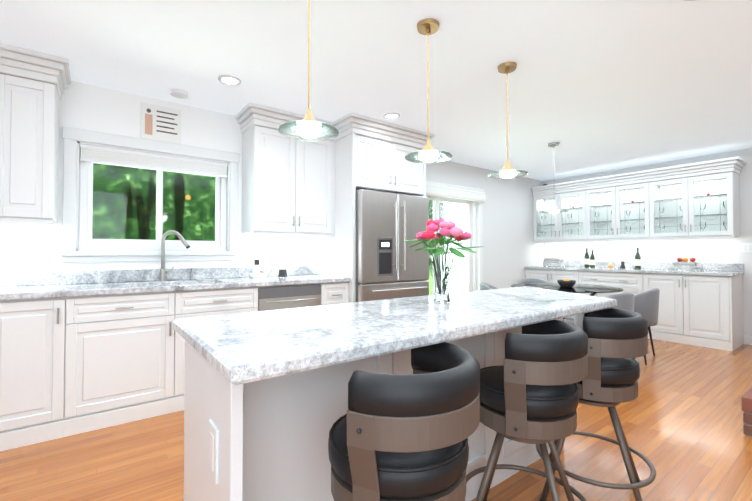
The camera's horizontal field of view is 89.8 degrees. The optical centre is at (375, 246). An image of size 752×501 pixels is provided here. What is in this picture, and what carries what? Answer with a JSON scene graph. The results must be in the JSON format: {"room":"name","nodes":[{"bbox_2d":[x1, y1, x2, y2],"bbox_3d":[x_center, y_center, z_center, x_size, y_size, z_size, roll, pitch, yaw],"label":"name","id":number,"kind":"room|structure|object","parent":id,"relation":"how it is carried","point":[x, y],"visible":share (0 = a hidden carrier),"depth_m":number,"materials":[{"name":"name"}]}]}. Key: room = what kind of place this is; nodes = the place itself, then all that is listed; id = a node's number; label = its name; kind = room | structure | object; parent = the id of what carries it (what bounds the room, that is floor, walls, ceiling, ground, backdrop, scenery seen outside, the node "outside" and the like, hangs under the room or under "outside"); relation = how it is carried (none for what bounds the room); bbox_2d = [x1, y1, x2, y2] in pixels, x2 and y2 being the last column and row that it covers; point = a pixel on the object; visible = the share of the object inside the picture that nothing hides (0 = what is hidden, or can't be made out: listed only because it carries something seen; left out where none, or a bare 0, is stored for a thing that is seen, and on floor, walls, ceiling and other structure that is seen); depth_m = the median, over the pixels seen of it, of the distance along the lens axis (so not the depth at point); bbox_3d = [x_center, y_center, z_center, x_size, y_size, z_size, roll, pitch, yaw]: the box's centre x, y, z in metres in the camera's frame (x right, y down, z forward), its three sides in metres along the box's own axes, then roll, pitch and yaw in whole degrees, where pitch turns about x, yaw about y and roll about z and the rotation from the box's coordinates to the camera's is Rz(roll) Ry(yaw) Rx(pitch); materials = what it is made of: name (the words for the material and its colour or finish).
{"room":"kitchen","nodes":[
{"label":"kitchen","id":0,"kind":"room"},
{"bbox_2d":[0,81,543,290],"bbox_3d":[-0.603,-0.010,4.276,9.420,2.480,0.160,1,-1,-37],"label":"wall","id":1,"kind":"structure","parent":0,"point":[511,249],"depth_m":3.58,"materials":[{"name":"paint"}]},
{"bbox_2d":[0,42,70,223],"bbox_3d":[-2.515,-0.717,2.490,0.756,1.123,0.418,1,-1,-37],"label":"upper cabinet","id":2,"kind":"object","parent":1,"relation":"attached to","point":[33,84],"visible":1,"depth_m":2.49,"materials":[{"name":"white wood"}]},
{"bbox_2d":[58,126,240,262],"bbox_3d":[-1.884,-0.387,3.290,1.340,1.030,0.211,1,-1,-37],"label":"window","id":3,"kind":"structure","parent":1,"relation":"in","point":[81,157],"depth_m":3.16,"materials":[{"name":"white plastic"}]},
{"bbox_2d":[0,266,318,285],"bbox_3d":[-2.095,0.239,3.037,3.672,0.100,0.022,1,-1,-37],"label":"backsplash","id":4,"kind":"structure","parent":1,"relation":"attached to","point":[48,278],"depth_m":3.10,"materials":[{"name":"white stone"}]},
{"bbox_2d":[140,102,180,143],"bbox_3d":[-1.848,-1.056,3.249,0.305,0.302,0.014,1,-1,-37],"label":"sign","id":5,"kind":"object","parent":1,"relation":"attached to","point":[160,123],"visible":1,"depth_m":3.24,"materials":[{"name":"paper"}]},
{"bbox_2d":[240,118,338,237],"bbox_3d":[-0.861,-0.634,3.773,0.839,1.010,0.348,1,-1,-37],"label":"upper cabinet","id":6,"kind":"object","parent":1,"relation":"attached to","point":[292,187],"depth_m":3.59,"materials":[{"name":"white wood"}]},
{"bbox_2d":[339,126,425,201],"bbox_3d":[-0.037,-0.852,4.194,0.910,0.560,0.668,1,-1,-37],"label":"upper cabinet","id":7,"kind":"object","parent":1,"relation":"attached to","point":[368,159],"depth_m":3.82,"materials":[{"name":"white wood"}]},
{"bbox_2d":[426,195,482,294],"bbox_3d":[0.873,0.193,5.346,1.850,2.110,0.153,1,-1,-37],"label":"sliding glass door","id":8,"kind":"structure","parent":1,"relation":"in","point":[460,213],"depth_m":5.76,"materials":[{"name":"white plastic"}]},
{"bbox_2d":[426,180,485,201],"bbox_3d":[0.945,-0.789,5.267,1.810,0.190,0.084,1,-1,-37],"label":"blind valance","id":9,"kind":"object","parent":8,"relation":"attached to","point":[438,189],"visible":0.56,"depth_m":5.36,"materials":[{"name":"fabric"}]},
{"bbox_2d":[0,339,751,500],"bbox_3d":[1.451,1.234,1.514,9.420,0.100,7.010,1,-1,-37],"label":"floor","id":10,"kind":"structure","parent":0,"point":[681,418],"depth_m":2.19,"materials":[{"name":"brown wood"}]},
{"bbox_2d":[0,298,79,451],"bbox_3d":[-2.296,0.761,2.503,0.503,0.880,0.622,1,-1,-37],"label":"base cabinet","id":11,"kind":"object","parent":10,"relation":"on","point":[40,337],"depth_m":2.30,"materials":[{"name":"white wood"}]},
{"bbox_2d":[80,282,259,433],"bbox_3d":[-1.672,0.768,2.970,1.295,0.880,0.622,1,-1,-37],"label":"base cabinet","id":12,"kind":"object","parent":10,"relation":"on","point":[85,351],"depth_m":2.61,"materials":[{"name":"white wood"}]},
{"bbox_2d":[0,274,349,301],"bbox_3d":[-1.909,0.305,2.788,3.672,0.040,0.643,1,-1,-37],"label":"countertop","id":13,"kind":"structure","parent":12,"relation":"on","point":[74,289],"depth_m":2.82,"materials":[{"name":"white stone"}]},
{"bbox_2d":[249,258,266,277],"bbox_3d":[-1.137,0.203,3.634,0.140,0.190,0.120,1,-1,-37],"label":"phone","id":14,"kind":"object","parent":13,"relation":"on","point":[256,269],"visible":1,"depth_m":3.62,"materials":[{"name":"white plastic"}]},
{"bbox_2d":[278,269,286,276],"bbox_3d":[-0.927,0.265,3.753,0.090,0.070,0.090,1,-1,-37],"label":"speaker","id":15,"kind":"object","parent":13,"relation":"on","point":[282,272],"visible":0.92,"depth_m":3.72,"materials":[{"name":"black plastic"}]},
{"bbox_2d":[260,282,323,310],"bbox_3d":[-0.946,0.777,3.514,0.643,0.880,0.622,1,-1,-37],"label":"dishwasher","id":16,"kind":"object","parent":10,"relation":"on","point":[271,297],"depth_m":3.28,"materials":[{"name":"silver metal"}]},
{"bbox_2d":[324,282,348,304],"bbox_3d":[-0.568,0.782,3.798,0.304,0.880,0.622,1,-1,-37],"label":"base cabinet","id":17,"kind":"object","parent":10,"relation":"on","point":[334,292],"depth_m":3.57,"materials":[{"name":"white wood"}]},
{"bbox_2d":[184,310,597,500],"bbox_3d":[0.347,0.748,1.775,2.186,0.880,0.580,1,-1,-37],"label":"kitchen island","id":18,"kind":"object","parent":10,"relation":"on","point":[266,402],"depth_m":1.24,"materials":[{"name":"white wood"}]},
{"bbox_2d":[173,286,616,389],"bbox_3d":[0.389,0.292,1.746,2.260,0.032,0.710,1,-1,-37],"label":"island countertop","id":19,"kind":"structure","parent":18,"relation":"on","point":[242,349],"depth_m":1.24,"materials":[{"name":"white stone"}]},
{"bbox_2d":[403,218,483,302],"bbox_3d":[0.307,0.066,1.806,0.363,0.404,0.376,1,-1,-37],"label":"flower vase","id":20,"kind":"object","parent":19,"relation":"on","point":[442,265],"visible":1,"depth_m":1.78,"materials":[{"name":"clear glass"}]},
{"bbox_2d":[356,189,428,301],"bbox_3d":[0.018,0.344,4.100,0.902,1.765,0.796,1,-1,-37],"label":"fridge","id":21,"kind":"object","parent":10,"relation":"on","point":[390,264],"visible":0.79,"depth_m":3.76,"materials":[{"name":"silver metal"}]},
{"bbox_2d":[328,342,479,500],"bbox_3d":[0.062,0.743,1.075,0.574,0.877,0.574,1,-1,-37],"label":"bar stool","id":22,"kind":"object","parent":10,"relation":"on","point":[398,437],"visible":1,"depth_m":0.89,"materials":[{"name":"black leather"}]},
{"bbox_2d":[479,282,497,289],"bbox_3d":[1.635,0.849,4.745,0.684,0.782,0.680,1,-1,-37],"label":"dining chair","id":23,"kind":"object","parent":10,"relation":"on","point":[484,286],"visible":0.19,"depth_m":4.75,"materials":[{"name":"grey fabric"}]},
{"bbox_2d":[466,320,587,500],"bbox_3d":[0.588,0.750,1.506,0.567,0.877,0.567,1,-1,-37],"label":"bar stool","id":24,"kind":"object","parent":10,"relation":"on","point":[529,393],"visible":0.92,"depth_m":1.33,"materials":[{"name":"black leather"}]},
{"bbox_2d":[516,278,548,283],"bbox_3d":[2.275,0.858,5.287,0.691,0.782,0.689,1,-1,-37],"label":"dining chair","id":25,"kind":"object","parent":10,"relation":"on","point":[529,280],"visible":0.19,"depth_m":5.54,"materials":[{"name":"grey fabric"}]},
{"bbox_2d":[510,283,622,320],"bbox_3d":[2.257,0.859,4.530,1.208,0.750,1.208,1,-1,-37],"label":"dining table","id":26,"kind":"object","parent":10,"relation":"on","point":[593,290],"visible":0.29,"depth_m":4.43,"materials":[{"name":"clear glass"}]},
{"bbox_2d":[557,279,575,286],"bbox_3d":[2.293,0.435,4.540,0.210,0.095,0.210,1,-1,-37],"label":"centrepiece","id":27,"kind":"object","parent":26,"relation":"on","point":[566,283],"visible":1,"depth_m":4.47,"materials":[{"name":"black plastic"}]},
{"bbox_2d":[536,308,655,500],"bbox_3d":[1.050,0.756,1.840,0.563,0.877,0.564,1,-1,-37],"label":"bar stool","id":28,"kind":"object","parent":10,"relation":"on","point":[617,341],"visible":0.69,"depth_m":1.66,"materials":[{"name":"black leather"}]},
{"bbox_2d":[564,293,634,358],"bbox_3d":[2.255,0.833,3.822,0.598,0.782,0.616,1,-1,-37],"label":"dining chair","id":29,"kind":"object","parent":10,"relation":"on","point":[625,301],"visible":0.23,"depth_m":3.56,"materials":[{"name":"grey fabric"}]},
{"bbox_2d":[524,260,743,350],"bbox_3d":[3.626,0.743,5.661,0.651,1.020,2.664,1,-1,-37],"label":"buffet","id":30,"kind":"object","parent":10,"relation":"on","point":[701,308],"visible":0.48,"depth_m":4.83,"materials":[{"name":"white wood"}]},
{"bbox_2d":[543,257,565,265],"bbox_3d":[3.059,0.264,6.472,0.208,0.163,0.307,1,-1,-37],"label":"rack","id":31,"kind":"object","parent":30,"relation":"on","point":[555,260],"visible":1,"depth_m":6.41,"materials":[{"name":"silver metal"}]},
{"bbox_2d":[584,248,587,266],"bbox_3d":[3.422,0.182,6.122,0.075,0.315,0.077,1,-1,-37],"label":"wine bottle","id":32,"kind":"object","parent":30,"relation":"on","point":[586,254],"depth_m":6.10,"materials":[{"name":"green glass"}]},
{"bbox_2d":[588,250,594,267],"bbox_3d":[3.430,0.195,5.977,0.068,0.284,0.069,1,-1,-37],"label":"wine bottle","id":33,"kind":"object","parent":30,"relation":"on","point":[589,261],"depth_m":5.96,"materials":[{"name":"green glass"}]},
{"bbox_2d":[608,261,624,267],"bbox_3d":[3.683,0.278,5.769,0.221,0.110,0.068,-1,-1,36],"label":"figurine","id":34,"kind":"object","parent":30,"relation":"on","point":[621,266],"visible":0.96,"depth_m":5.72,"materials":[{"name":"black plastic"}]},
{"bbox_2d":[635,247,640,268],"bbox_3d":[3.828,0.172,5.513,0.075,0.315,0.077,1,-1,-37],"label":"wine bottle","id":35,"kind":"object","parent":30,"relation":"on","point":[637,256],"depth_m":5.49,"materials":[{"name":"green glass"}]},
{"bbox_2d":[670,257,702,270],"bbox_3d":[4.138,0.233,5.032,0.208,0.178,0.307,1,-1,-37],"label":"rack","id":36,"kind":"object","parent":30,"relation":"on","point":[684,262],"visible":0.98,"depth_m":4.99,"materials":[{"name":"silver metal"}]},
{"bbox_2d":[634,288,659,364],"bbox_3d":[2.811,0.840,4.229,0.584,0.782,0.602,1,-1,-37],"label":"dining chair","id":37,"kind":"object","parent":10,"relation":"on","point":[646,304],"visible":0.42,"depth_m":3.95,"materials":[{"name":"grey fabric"}]},
{"bbox_2d":[741,387,751,436],"bbox_3d":[3.656,1.080,2.555,2.326,0.243,1.346,1,-1,-37],"label":"brick hearth","id":38,"kind":"object","parent":10,"relation":"on","point":[746,399],"visible":1,"depth_m":2.38,"materials":[{"name":"red brick"}]},
{"bbox_2d":[0,0,751,180],"bbox_3d":[1.451,-1.346,1.557,9.420,0.100,7.010,1,-1,-37],"label":"ceiling","id":39,"kind":"structure","parent":0,"point":[595,86],"depth_m":2.65,"materials":[{"name":"paint"}]},
{"bbox_2d":[170,88,188,98],"bbox_3d":[-1.617,-1.254,3.099,0.140,0.030,0.140,1,-1,-37],"label":"smoke detector","id":40,"kind":"object","parent":39,"relation":"attached to","point":[178,93],"visible":1,"depth_m":3.08,"materials":[{"name":"white plastic"}]},
{"bbox_2d":[218,75,240,85],"bbox_3d":[-1.119,-1.268,2.885,0.170,0.010,0.170,1,-1,-37],"label":"recessed light","id":41,"kind":"object","parent":39,"relation":"in","point":[231,80],"visible":1,"depth_m":2.88,"materials":[{"name":"white"}]},
{"bbox_2d":[278,0,338,140],"bbox_3d":[-0.306,-0.895,1.726,0.273,0.794,0.273,1,-1,-37],"label":"pendant light","id":42,"kind":"object","parent":39,"relation":"hanging from","point":[308,127],"visible":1,"depth_m":1.71,"materials":[{"name":"glass"}]},
{"bbox_2d":[383,112,400,118],"bbox_3d":[0.153,-1.256,3.638,0.170,0.010,0.170,1,-1,-37],"label":"recessed light","id":43,"kind":"object","parent":39,"relation":"in","point":[391,115],"visible":1,"depth_m":3.63,"materials":[{"name":"white"}]},
{"bbox_2d":[405,18,451,162],"bbox_3d":[0.302,-0.887,2.182,0.273,0.794,0.273,1,-1,-37],"label":"pendant light","id":44,"kind":"object","parent":39,"relation":"hanging from","point":[428,153],"visible":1,"depth_m":2.17,"materials":[{"name":"glass"}]},
{"bbox_2d":[488,62,528,178],"bbox_3d":[0.928,-0.879,2.664,0.273,0.794,0.273,1,-1,-37],"label":"pendant light","id":45,"kind":"object","parent":39,"relation":"hanging from","point":[507,170],"visible":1,"depth_m":2.65,"materials":[{"name":"glass"}]},
{"bbox_2d":[541,142,567,213],"bbox_3d":[2.149,-0.820,4.553,0.303,0.849,0.303,1,-1,-37],"label":"dining pendant light","id":46,"kind":"object","parent":39,"relation":"hanging from","point":[554,209],"visible":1,"depth_m":4.54,"materials":[{"name":"silver metal"}]},
{"bbox_2d":[543,148,751,335],"bbox_3d":[5.204,-0.011,4.248,0.160,2.480,6.850,1,-1,-37],"label":"wall","id":47,"kind":"structure","parent":0,"point":[715,250],"depth_m":5.25,"materials":[{"name":"paint"}]},
{"bbox_2d":[531,156,745,242],"bbox_3d":[3.730,-0.573,5.739,0.418,0.985,2.699,1,-1,-37],"label":"upper cabinet","id":48,"kind":"object","parent":47,"relation":"attached to","point":[699,200],"visible":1,"depth_m":5.44,"materials":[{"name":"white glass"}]},
{"bbox_2d":[742,243,751,252],"bbox_3d":[4.706,0.018,4.768,0.011,0.120,0.120,1,-1,-37],"label":"switch plate","id":49,"kind":"object","parent":47,"relation":"attached to","point":[746,247],"visible":1,"depth_m":4.78,"materials":[{"name":"white plastic"}]},
{"bbox_2d":[744,335,751,344],"bbox_3d":[5.879,1.157,3.182,0.013,0.110,4.025,1,-1,-37],"label":"baseboard","id":50,"kind":"structure","parent":47,"relation":"attached to","point":[747,340],"depth_m":4.75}
]}

